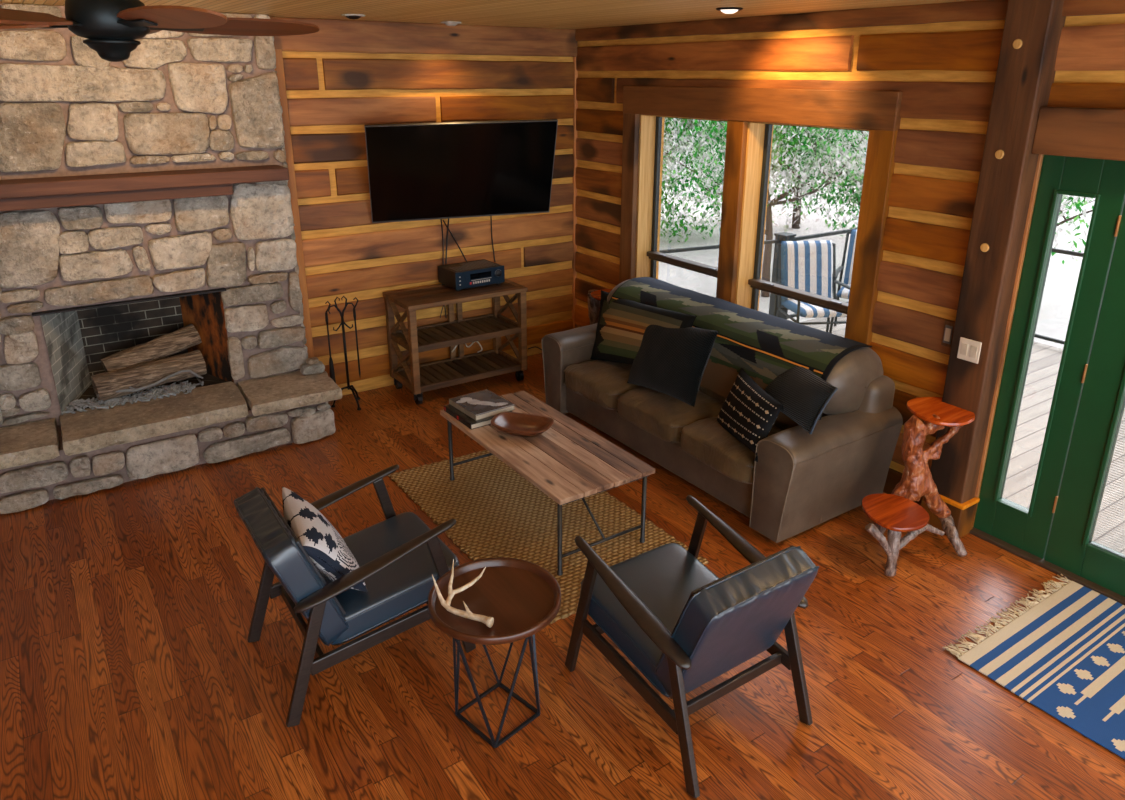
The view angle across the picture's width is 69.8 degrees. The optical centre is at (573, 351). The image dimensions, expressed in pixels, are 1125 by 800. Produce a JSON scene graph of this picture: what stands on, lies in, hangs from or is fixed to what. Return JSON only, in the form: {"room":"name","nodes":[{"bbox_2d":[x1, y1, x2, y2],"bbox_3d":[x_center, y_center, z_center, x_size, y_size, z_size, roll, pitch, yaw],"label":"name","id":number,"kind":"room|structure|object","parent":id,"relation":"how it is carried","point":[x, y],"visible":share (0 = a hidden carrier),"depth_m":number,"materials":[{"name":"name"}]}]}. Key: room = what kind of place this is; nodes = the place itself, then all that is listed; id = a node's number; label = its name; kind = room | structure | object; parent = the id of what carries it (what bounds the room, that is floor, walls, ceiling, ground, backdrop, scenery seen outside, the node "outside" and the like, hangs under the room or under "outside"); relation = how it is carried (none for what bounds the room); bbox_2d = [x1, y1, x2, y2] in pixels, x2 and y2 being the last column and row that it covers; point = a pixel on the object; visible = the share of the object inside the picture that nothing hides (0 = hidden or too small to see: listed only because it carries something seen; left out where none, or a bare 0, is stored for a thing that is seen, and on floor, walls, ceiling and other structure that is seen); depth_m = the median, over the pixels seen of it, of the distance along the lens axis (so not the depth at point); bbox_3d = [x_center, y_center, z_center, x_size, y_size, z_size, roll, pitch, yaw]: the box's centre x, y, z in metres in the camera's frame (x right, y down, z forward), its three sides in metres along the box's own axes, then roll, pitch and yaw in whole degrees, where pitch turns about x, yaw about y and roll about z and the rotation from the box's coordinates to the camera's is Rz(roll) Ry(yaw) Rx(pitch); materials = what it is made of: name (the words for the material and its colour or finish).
{"room":"living room","nodes":[
{"label":"living room","id":0,"kind":"room"},
{"bbox_2d":[270,17,576,395],"bbox_3d":[-3.765,-0.722,5.321,9.300,2.867,0.814,-12,23,-32],"label":"wall","id":1,"kind":"structure","parent":0,"point":[343,77],"depth_m":6.44,"materials":[{"name":"brown wood"}]},
{"bbox_2d":[274,49,313,357],"bbox_3d":[-2.083,-0.871,6.013,0.090,2.715,0.060,-12,23,-32],"label":"trim","id":2,"kind":"structure","parent":1,"relation":"attached to","point":[279,69],"depth_m":5.91,"materials":[{"name":"brown wood"}]},
{"bbox_2d":[441,219,443,264],"bbox_3d":[-1.092,-0.904,6.697,0.019,0.426,0.052,1,19,1],"label":"power cable","id":3,"kind":"object","parent":1,"relation":"attached to","point":[441,219],"visible":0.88,"depth_m":6.72,"materials":[{"name":"black plastic"}]},
{"bbox_2d":[445,218,449,263],"bbox_3d":[-1.052,-0.933,6.718,0.055,0.404,0.036,-2,19,-6],"label":"cable","id":4,"kind":"object","parent":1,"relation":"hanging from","point":[449,218],"visible":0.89,"depth_m":6.73,"materials":[{"name":"black plastic"}]},
{"bbox_2d":[364,119,557,222],"bbox_3d":[-0.884,-1.429,6.335,1.446,0.787,0.596,-5,20,-15],"label":"television","id":5,"kind":"object","parent":1,"relation":"attached to","point":[440,170],"visible":1,"depth_m":6.19,"materials":[{"name":"black plastic"}]},
{"bbox_2d":[490,216,495,261],"bbox_3d":[-0.704,-0.976,6.946,0.030,0.419,0.063,7,20,19],"label":"cable","id":6,"kind":"object","parent":1,"relation":"attached to","point":[490,216],"visible":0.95,"depth_m":6.97,"materials":[{"name":"black plastic"}]},
{"bbox_2d":[572,57,577,328],"bbox_3d":[0.009,-1.307,7.399,0.034,2.660,0.034,-12,23,-32],"label":"trim","id":7,"kind":"structure","parent":1,"relation":"attached to","point":[574,58],"depth_m":7.33,"materials":[{"name":"brown wood"}]},
{"bbox_2d":[0,0,974,28],"bbox_3d":[-1.342,-0.991,1.508,9.300,0.150,8.550,-12,23,-32],"label":"ceiling","id":8,"kind":"structure","parent":0,"point":[561,14],"depth_m":4.75,"materials":[{"name":"brown wood"}]},
{"bbox_2d":[0,0,319,61],"bbox_3d":[-1.370,-1.064,2.466,1.171,0.335,1.224,-12,23,-32],"label":"ceiling fan","id":9,"kind":"object","parent":8,"relation":"hanging from","point":[111,28],"visible":1,"depth_m":2.37,"materials":[{"name":"brown metal"}]},
{"bbox_2d":[341,14,364,18],"bbox_3d":[-1.444,-2.195,5.286,0.156,0.029,0.156,-12,23,-32],"label":"recessed light","id":10,"kind":"object","parent":8,"relation":"in","point":[350,16],"visible":1,"depth_m":5.25,"materials":[{"name":"white plastic"}]},
{"bbox_2d":[441,21,461,25],"bbox_3d":[-0.907,-2.431,5.979,0.156,0.029,0.156,-12,23,-32],"label":"recessed light","id":11,"kind":"object","parent":8,"relation":"in","point":[448,23],"visible":1,"depth_m":5.94,"materials":[{"name":"white plastic"}]},
{"bbox_2d":[716,7,742,13],"bbox_3d":[0.893,-1.956,4.627,0.156,0.029,0.156,-12,23,-32],"label":"recessed light","id":12,"kind":"object","parent":8,"relation":"in","point":[727,10],"visible":1,"depth_m":4.59,"materials":[{"name":"metal"}]},
{"bbox_2d":[0,353,1124,799],"bbox_3d":[-1.472,1.871,2.409,9.020,0.120,8.550,-12,23,-32],"label":"floor","id":13,"kind":"structure","parent":0,"point":[130,670],"depth_m":3.51,"materials":[{"name":"brown wood"}]},
{"bbox_2d":[0,3,341,513],"bbox_3d":[-3.588,-0.564,4.871,3.865,2.863,1.301,-12,23,-32],"label":"stone fireplace","id":14,"kind":"object","parent":13,"relation":"on","point":[81,286],"depth_m":5.19,"materials":[{"name":"stone"}]},
{"bbox_2d":[62,381,194,413],"bbox_3d":[-3.038,0.294,5.519,0.804,0.043,0.301,-12,23,-32],"label":"ash","id":15,"kind":"object","parent":14,"relation":"on","point":[172,389],"visible":0.99,"depth_m":5.46},
{"bbox_2d":[0,165,288,210],"bbox_3d":[-3.507,-0.855,4.516,3.710,0.155,0.250,-12,23,-32],"label":"mantel shelf","id":16,"kind":"object","parent":14,"relation":"on","point":[65,191],"visible":1,"depth_m":4.92,"materials":[{"name":"brown wood"}]},
{"bbox_2d":[90,350,206,401],"bbox_3d":[-2.931,0.158,5.582,0.698,0.222,0.190,-15,24,-38],"label":"log","id":17,"kind":"object","parent":14,"relation":"on","point":[105,384],"visible":1,"depth_m":5.51,"materials":[{"name":"brown wood"}]},
{"bbox_2d":[96,370,203,396],"bbox_3d":[-2.882,0.206,5.499,0.658,0.097,0.022,-12,23,-32],"label":"stick","id":18,"kind":"object","parent":14,"relation":"on","point":[132,389],"visible":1,"depth_m":5.51,"materials":[{"name":"brown wood"}]},
{"bbox_2d":[101,324,201,371],"bbox_3d":[-2.984,0.000,5.718,0.646,0.299,0.166,-16,25,-39],"label":"log","id":19,"kind":"object","parent":14,"relation":"on","point":[161,347],"visible":0.87,"depth_m":5.67,"materials":[{"name":"brown wood"}]},
{"bbox_2d":[300,361,324,374],"bbox_3d":[-1.948,0.121,6.015,0.174,0.077,0.105,-12,23,-32],"label":"stone block","id":20,"kind":"object","parent":14,"relation":"on","point":[305,369],"visible":0.94,"depth_m":5.97,"materials":[{"name":"stone"}]},
{"bbox_2d":[306,357,318,364],"bbox_3d":[-1.944,0.068,5.998,0.088,0.042,0.063,-12,23,-32],"label":"rock","id":21,"kind":"object","parent":20,"relation":"on","point":[314,360],"visible":1,"depth_m":5.98,"materials":[{"name":"stone"}]},
{"bbox_2d":[328,296,360,409],"bbox_3d":[-1.774,0.010,6.248,0.253,0.900,0.246,-12,23,-32],"label":"stand","id":22,"kind":"object","parent":13,"relation":"on","point":[342,323],"visible":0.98,"depth_m":6.25,"materials":[{"name":"metal"}]},
{"bbox_2d":[325,301,335,382],"bbox_3d":[-1.875,-0.059,6.216,0.063,0.690,0.044,-12,23,-32],"label":"brush","id":23,"kind":"object","parent":22,"relation":"hanging from","point":[331,365],"visible":0.81,"depth_m":6.24,"materials":[{"name":"metal"}]},
{"bbox_2d":[353,297,360,375],"bbox_3d":[-1.688,-0.105,6.323,0.053,0.670,0.024,-12,23,-32],"label":"fireplace poker","id":24,"kind":"object","parent":22,"relation":"hanging from","point":[354,310],"visible":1,"depth_m":6.30,"materials":[{"name":"metal"}]},
{"bbox_2d":[234,464,475,726],"bbox_3d":[-0.981,0.978,3.599,0.856,0.814,0.714,-12,23,-32],"label":"armchair","id":25,"kind":"object","parent":13,"relation":"on","point":[397,557],"visible":1,"depth_m":3.39,"materials":[{"name":"leather"}]},
{"bbox_2d":[234,487,347,644],"bbox_3d":[-1.197,0.895,3.413,0.301,0.539,0.570,-12,23,-32],"label":"cushion","id":26,"kind":"object","parent":25,"relation":"on","point":[283,554],"depth_m":3.22,"materials":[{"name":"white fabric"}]},
{"bbox_2d":[282,487,366,591],"bbox_3d":[-1.083,0.810,3.431,0.258,0.374,0.465,-12,23,-32],"label":"ikat pillow","id":27,"kind":"object","parent":25,"relation":"on","point":[319,538],"visible":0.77,"depth_m":3.32,"materials":[{"name":"white fabric"}]},
{"bbox_2d":[319,512,458,645],"bbox_3d":[-0.903,1.003,3.664,0.636,0.207,0.560,-12,23,-32],"label":"seat cushion","id":28,"kind":"object","parent":25,"relation":"on","point":[404,585],"depth_m":3.49,"materials":[{"name":"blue leather"}]},
{"bbox_2d":[382,279,527,404],"bbox_3d":[-0.965,-0.115,6.730,1.060,0.830,0.516,-12,23,-32],"label":"console table","id":29,"kind":"object","parent":13,"relation":"on","point":[419,378],"visible":0.95,"depth_m":6.65,"materials":[{"name":"brown wood"}]},
{"bbox_2d":[452,341,482,351],"bbox_3d":[-0.927,-0.033,6.955,0.302,0.145,0.093,-16,25,-40],"label":"cable","id":30,"kind":"object","parent":29,"relation":"on","point":[476,341],"visible":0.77,"depth_m":6.99,"materials":[{"name":"plastic"}]},
{"bbox_2d":[438,259,504,290],"bbox_3d":[-0.852,-0.642,6.744,0.460,0.159,0.341,-13,23,-34],"label":"stereo receiver","id":31,"kind":"object","parent":29,"relation":"on","point":[458,276],"visible":1,"depth_m":6.65,"materials":[{"name":"black plastic"}]},
{"bbox_2d":[443,220,466,261],"bbox_3d":[-0.998,-0.929,6.766,0.213,0.382,0.025,-12,23,-32],"label":"cable","id":32,"kind":"object","parent":31,"relation":"attached to","point":[443,220],"visible":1,"depth_m":6.78,"materials":[{"name":"black plastic"}]},
{"bbox_2d":[428,557,560,747],"bbox_3d":[-0.308,1.220,3.234,0.516,0.583,0.516,-12,23,-32],"label":"tray table","id":33,"kind":"object","parent":13,"relation":"on","point":[522,597],"visible":0.97,"depth_m":3.16,"materials":[{"name":"brown wood"}]},
{"bbox_2d":[432,559,493,626],"bbox_3d":[-0.430,0.929,3.097,0.216,0.111,0.320,-4,19,-11],"label":"antler mount","id":34,"kind":"object","parent":33,"relation":"on","point":[488,621],"visible":1,"depth_m":3.08,"materials":[{"name":"beige"}]},
{"bbox_2d":[428,557,560,644],"bbox_3d":[-0.307,0.968,3.147,0.516,0.050,0.516,-12,23,-32],"label":"tray","id":35,"kind":"object","parent":33,"relation":"on","point":[522,598],"depth_m":3.15,"materials":[{"name":"brown wood"}]},
{"bbox_2d":[387,450,708,623],"bbox_3d":[-0.243,0.974,4.831,1.066,0.015,1.926,-12,23,-32],"label":"jute rug","id":36,"kind":"object","parent":13,"relation":"on","point":[497,512],"visible":0.66,"depth_m":4.77,"materials":[{"name":"beige wicker"}]},
{"bbox_2d":[440,391,654,575],"bbox_3d":[-0.212,0.725,4.865,0.640,0.462,1.407,-12,23,-32],"label":"coffee table","id":37,"kind":"object","parent":36,"relation":"on","point":[568,462],"visible":0.86,"depth_m":4.54,"materials":[{"name":"brown wood"}]},
{"bbox_2d":[444,404,511,429],"bbox_3d":[-0.601,0.379,5.104,0.312,0.034,0.360,-13,23,-34],"label":"book","id":38,"kind":"object","parent":37,"relation":"on","point":[454,412],"visible":0.38,"depth_m":4.96,"materials":[{"name":"paper"}]},
{"bbox_2d":[449,389,514,420],"bbox_3d":[-0.585,0.333,5.132,0.285,0.034,0.335,-14,23,-35],"label":"book","id":39,"kind":"object","parent":38,"relation":"on","point":[482,404],"visible":1,"depth_m":5.09,"materials":[{"name":"grey paper"}]},
{"bbox_2d":[491,412,553,436],"bbox_3d":[-0.308,0.447,4.847,0.370,0.074,0.250,6,20,16],"label":"dough bowl","id":40,"kind":"object","parent":37,"relation":"on","point":[512,423],"visible":1,"depth_m":4.89,"materials":[{"name":"brown wood"}]},
{"bbox_2d":[588,289,611,324],"bbox_3d":[0.262,-0.169,7.037,0.326,0.734,0.558,-12,23,-32],"label":"table","id":41,"kind":"object","parent":13,"relation":"on","point":[594,296],"visible":0.37,"depth_m":7.03,"materials":[{"name":"red wood"}]},
{"bbox_2d":[565,495,818,797],"bbox_3d":[0.468,1.083,3.314,0.714,0.814,0.856,-12,23,-32],"label":"armchair","id":42,"kind":"object","parent":13,"relation":"on","point":[683,626],"visible":1,"depth_m":3.11,"materials":[{"name":"leather"}]},
{"bbox_2d":[580,543,718,696],"bbox_3d":[0.414,1.100,3.403,0.560,0.207,0.636,-12,23,-32],"label":"seat cushion","id":43,"kind":"object","parent":42,"relation":"on","point":[664,577],"depth_m":3.38,"materials":[{"name":"blue leather"}]},
{"bbox_2d":[656,546,817,697],"bbox_3d":[0.618,1.025,3.064,0.570,0.539,0.301,-12,23,-32],"label":"cushion","id":44,"kind":"object","parent":42,"relation":"on","point":[725,622],"depth_m":2.95,"materials":[{"name":"blue leather"}]},
{"bbox_2d":[541,279,902,542],"bbox_3d":[0.860,0.215,5.523,1.017,1.010,2.514,-12,23,-32],"label":"sofa","id":45,"kind":"object","parent":13,"relation":"on","point":[800,480],"visible":0.62,"depth_m":4.75,"materials":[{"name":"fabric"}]},
{"bbox_2d":[565,360,641,409],"bbox_3d":[0.320,0.212,5.971,0.603,0.248,0.645,-12,23,-32],"label":"seat cushion","id":46,"kind":"object","parent":45,"relation":"on","point":[598,384],"depth_m":5.81,"materials":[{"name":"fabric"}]},
{"bbox_2d":[590,290,696,364],"bbox_3d":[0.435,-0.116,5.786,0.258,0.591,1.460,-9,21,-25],"label":"patterned pillow","id":47,"kind":"object","parent":45,"relation":"on","point":[622,324],"visible":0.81,"depth_m":5.79,"materials":[{"name":"multicoloured fabric"}]},
{"bbox_2d":[618,387,723,443],"bbox_3d":[0.689,0.391,5.463,0.605,0.245,0.645,-12,23,-32],"label":"seat cushion","id":48,"kind":"object","parent":45,"relation":"on","point":[660,417],"depth_m":5.28,"materials":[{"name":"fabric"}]},
{"bbox_2d":[627,325,718,406],"bbox_3d":[0.630,0.037,5.362,0.259,0.532,0.831,-10,22,-28],"label":"knit pillow","id":49,"kind":"object","parent":45,"relation":"on","point":[672,362],"visible":0.95,"depth_m":5.21,"materials":[{"name":"black fabric"}]},
{"bbox_2d":[680,416,782,482],"bbox_3d":[1.059,0.568,4.954,0.605,0.246,0.645,-12,23,-32],"label":"seat cushion","id":50,"kind":"object","parent":45,"relation":"on","point":[704,442],"depth_m":4.82,"materials":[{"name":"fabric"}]},
{"bbox_2d":[608,277,871,426],"bbox_3d":[1.005,-0.049,5.481,0.414,0.509,2.035,-12,23,-32],"label":"throw blanket","id":51,"kind":"object","parent":45,"relation":"on","point":[766,346],"visible":0.68,"depth_m":5.13,"materials":[{"name":"fabric"}]},
{"bbox_2d":[607,279,882,414],"bbox_3d":[1.053,-0.102,5.554,0.553,0.428,2.263,-12,23,-32],"label":"cushion","id":52,"kind":"object","parent":45,"relation":"on","point":[855,376],"depth_m":4.65,"materials":[{"name":"fabric"}]},
{"bbox_2d":[717,368,783,461],"bbox_3d":[1.028,0.388,4.772,0.198,0.406,0.679,-3,19,-10],"label":"dotted pillow","id":53,"kind":"object","parent":45,"relation":"on","point":[748,412],"visible":0.95,"depth_m":4.64,"materials":[{"name":"black fabric"}]},
{"bbox_2d":[699,386,826,429],"bbox_3d":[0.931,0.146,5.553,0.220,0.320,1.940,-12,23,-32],"label":"cushion","id":54,"kind":"object","parent":45,"relation":"on","point":[777,425],"depth_m":5.33,"materials":[{"name":"fabric"}]},
{"bbox_2d":[764,366,837,433],"bbox_3d":[1.295,0.244,4.690,0.195,0.344,0.737,-3,19,-9],"label":"pillow","id":55,"kind":"object","parent":45,"relation":"on","point":[804,395],"visible":0.89,"depth_m":4.50,"materials":[{"name":"fabric"}]},
{"bbox_2d":[861,397,974,576],"bbox_3d":[1.875,0.742,4.338,0.474,0.775,0.875,18,26,42],"label":"stand","id":56,"kind":"object","parent":13,"relation":"on","point":[896,512],"visible":1,"depth_m":4.34,"materials":[{"name":"red wood"}]},
{"bbox_2d":[943,574,1124,758],"bbox_3d":[2.636,1.510,3.301,1.072,0.015,1.788,-12,23,-32],"label":"rug","id":57,"kind":"object","parent":13,"relation":"on","point":[1063,655],"visible":1,"depth_m":3.67,"materials":[{"name":"fabric"}]},
{"bbox_2d":[575,0,1124,526],"bbox_3d":[2.340,-0.358,4.361,0.316,2.872,8.480,-12,23,-32],"label":"wall","id":58,"kind":"structure","parent":0,"point":[943,58],"depth_m":4.69,"materials":[{"name":"brown wood"}]},
{"bbox_2d":[635,115,726,278],"bbox_3d":[0.905,-1.083,6.337,0.220,1.495,1.025,-12,23,-32],"label":"window","id":59,"kind":"structure","parent":58,"relation":"in","point":[650,131],"depth_m":6.65,"materials":[{"name":"brown wood"}]},
{"bbox_2d":[619,113,897,344],"bbox_3d":[1.126,-0.850,5.824,0.050,1.590,2.510,-12,23,-32],"label":"trim","id":60,"kind":"structure","parent":58,"relation":"attached to","point":[879,163],"depth_m":5.56,"materials":[{"name":"brown wood"}]},
{"bbox_2d":[623,85,902,130],"bbox_3d":[1.128,-1.698,5.531,0.055,0.215,2.510,-12,23,-32],"label":"trim","id":61,"kind":"structure","parent":58,"relation":"attached to","point":[855,109],"depth_m":5.24,"materials":[{"name":"brown wood"}]},
{"bbox_2d":[735,122,868,313],"bbox_3d":[1.567,-0.766,5.426,0.220,1.495,1.015,-12,23,-32],"label":"window","id":62,"kind":"structure","parent":58,"relation":"in","point":[749,283],"depth_m":5.72,"materials":[{"name":"brown wood"}]},
{"bbox_2d":[941,320,954,347],"bbox_3d":[2.110,-0.100,4.536,0.024,0.150,0.075,-12,23,-32],"label":"light switch","id":63,"kind":"object","parent":58,"relation":"attached to","point":[948,330],"visible":0.87,"depth_m":4.53,"materials":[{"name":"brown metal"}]},
{"bbox_2d":[921,496,976,537],"bbox_3d":[2.177,0.933,4.700,0.165,0.200,0.245,-12,23,-32],"label":"trim","id":64,"kind":"structure","parent":58,"relation":"attached to","point":[963,519],"depth_m":4.61,"materials":[{"name":"brown wood"}]},
{"bbox_2d":[939,494,979,509],"bbox_3d":[2.177,0.828,4.660,0.170,0.025,0.260,-12,23,-32],"label":"trim","id":65,"kind":"structure","parent":58,"relation":"attached to","point":[974,500],"depth_m":4.57,"materials":[{"name":"orange wood"}]},
{"bbox_2d":[957,337,981,363],"bbox_3d":[2.123,-0.008,4.331,0.010,0.120,0.120,-12,23,-32],"label":"switch plate","id":66,"kind":"object","parent":58,"relation":"attached to","point":[969,350],"visible":1,"depth_m":4.33,"materials":[{"name":"white plastic"}]},
{"bbox_2d":[930,0,1065,503],"bbox_3d":[2.187,-0.328,4.269,0.157,2.865,0.215,-12,23,-32],"label":"wooden post","id":67,"kind":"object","parent":58,"relation":"attached to","point":[1025,74],"depth_m":4.10,"materials":[{"name":"brown wood"}]},
{"bbox_2d":[975,154,1042,496],"bbox_3d":[2.306,-0.076,4.299,0.020,1.910,0.014,-12,23,-32],"label":"trim","id":68,"kind":"structure","parent":58,"relation":"attached to","point":[1040,156],"depth_m":4.26,"materials":[{"name":"brown wood"}]},
{"bbox_2d":[970,527,1124,604],"bbox_3d":[2.949,1.313,3.880,0.150,0.022,2.138,-12,23,-32],"label":"trim","id":69,"kind":"structure","parent":58,"relation":"attached to","point":[976,532],"depth_m":4.33,"materials":[{"name":"brown wood"}]},
{"bbox_2d":[974,155,1124,558],"bbox_3d":[2.457,0.069,4.204,0.064,2.120,0.397,-12,23,-32],"label":"door","id":70,"kind":"structure","parent":58,"relation":"in","point":[1027,529],"depth_m":4.15,"materials":[{"name":"green paint"}]},
{"bbox_2d":[1032,107,1124,160],"bbox_3d":[3.419,-0.535,2.360,0.100,0.220,4.040,-12,23,-32],"label":"trim","id":71,"kind":"structure","parent":58,"relation":"attached to","point":[1094,133],"depth_m":3.74,"materials":[{"name":"brown wood"}]},
{"bbox_2d":[1044,204,1124,596],"bbox_3d":[2.835,0.249,3.685,0.064,2.120,0.940,-12,23,-32],"label":"door","id":72,"kind":"structure","parent":58,"relation":"in","point":[1071,547],"depth_m":4.06,"materials":[{"name":"green paint"}]},
{"label":"outside","id":73,"kind":"structure","parent":0,"visible":0},
{"bbox_2d":[803,317,1124,553],"bbox_3d":[4.507,0.947,5.342,3.840,0.100,8.450,-12,23,-32],"label":"deck","id":74,"kind":"object","parent":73,"point":[1044,363],"depth_m":5.92,"materials":[{"name":"grey wood"}]},
{"bbox_2d":[774,240,850,333],"bbox_3d":[2.306,-0.479,7.704,0.676,1.041,0.740,-2,19,-6],"label":"patio chair","id":75,"kind":"object","parent":74,"relation":"on","point":[806,266],"visible":0.78,"depth_m":7.83,"materials":[{"name":"fabric"}]},
{"bbox_2d":[781,240,831,304],"bbox_3d":[2.277,-0.774,7.881,0.520,0.600,0.211,-2,19,-6],"label":"cushion","id":76,"kind":"object","parent":75,"relation":"on","point":[806,266],"depth_m":7.83,"materials":[{"name":"fabric"}]},
{"bbox_2d":[782,300,846,317],"bbox_3d":[2.313,-0.416,7.657,0.520,0.115,0.520,-2,19,-6],"label":"seat cushion","id":77,"kind":"object","parent":75,"relation":"on","point":[807,310],"depth_m":7.44,"materials":[{"name":"fabric"}]},
{"bbox_2d":[826,229,856,332],"bbox_3d":[2.997,-0.657,8.231,0.676,1.041,0.740,9,21,24],"label":"patio chair","id":78,"kind":"object","parent":74,"relation":"on","point":[844,293],"visible":0.17,"depth_m":8.44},
{"bbox_2d":[836,284,850,298],"bbox_3d":[2.968,-0.596,8.189,0.520,0.115,0.520,9,21,24],"label":"seat cushion","id":79,"kind":"object","parent":78,"relation":"on","point":[844,293],"depth_m":8.07,"materials":[{"name":"fabric"}]},
{"bbox_2d":[844,229,856,283],"bbox_3d":[3.112,-0.943,8.385,0.520,0.600,0.211,9,21,24],"label":"cushion","id":80,"kind":"object","parent":78,"relation":"on","point":[850,258],"depth_m":8.45,"materials":[{"name":"blue fabric"}]},
{"bbox_2d":[659,228,1083,344],"bbox_3d":[4.169,0.189,5.764,3.731,1.055,7.060,-12,23,-32],"label":"deck railing","id":81,"kind":"object","parent":74,"relation":"on","point":[783,236],"visible":0.2,"depth_m":8.27,"materials":[{"name":"black metal"}]},
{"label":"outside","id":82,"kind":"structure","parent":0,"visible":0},
{"bbox_2d":[658,134,1094,348],"bbox_3d":[24.842,-4.117,24.497,59.730,0.300,80.000,-12,23,-32],"label":"ground","id":83,"kind":"structure","parent":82,"point":[1061,279],"depth_m":18.36,"materials":[{"name":"white snow"}]},
{"bbox_2d":[659,117,726,244],"bbox_3d":[1.726,-5.360,19.837,5.073,5.651,5.788,-10,22,-28],"label":"leafy tree","id":84,"kind":"object","parent":83,"relation":"on","point":[675,127],"visible":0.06,"depth_m":18.87,"materials":[{"name":"green plant"}]},
{"bbox_2d":[663,119,868,296],"bbox_3d":[3.778,-3.233,13.940,4.781,4.702,4.345,16,24,38],"label":"leafy tree","id":85,"kind":"object","parent":83,"relation":"on","point":[799,146],"visible":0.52,"depth_m":13.55,"materials":[{"name":"green plant"}]},
{"bbox_2d":[686,124,864,238],"bbox_3d":[5.847,-6.486,20.002,6.281,7.759,6.475,-4,19,-12],"label":"blossom tree","id":86,"kind":"object","parent":83,"relation":"on","point":[796,220],"visible":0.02,"depth_m":20.42,"materials":[{"name":"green plant"}]},
{"bbox_2d":[779,129,868,235],"bbox_3d":[6.158,-3.787,15.783,4.876,4.588,4.575,0,19,0],"label":"leafy tree","id":87,"kind":"object","parent":83,"relation":"on","point":[856,194],"visible":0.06,"depth_m":15.54,"materials":[{"name":"green plant"}]},
{"bbox_2d":[1051,195,1094,263],"bbox_3d":[7.987,-3.302,14.290,3.974,4.660,4.385,-12,23,-32],"label":"young tree","id":88,"kind":"object","parent":83,"relation":"on","point":[1068,219],"visible":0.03,"depth_m":14.11,"materials":[{"name":"green plant"}]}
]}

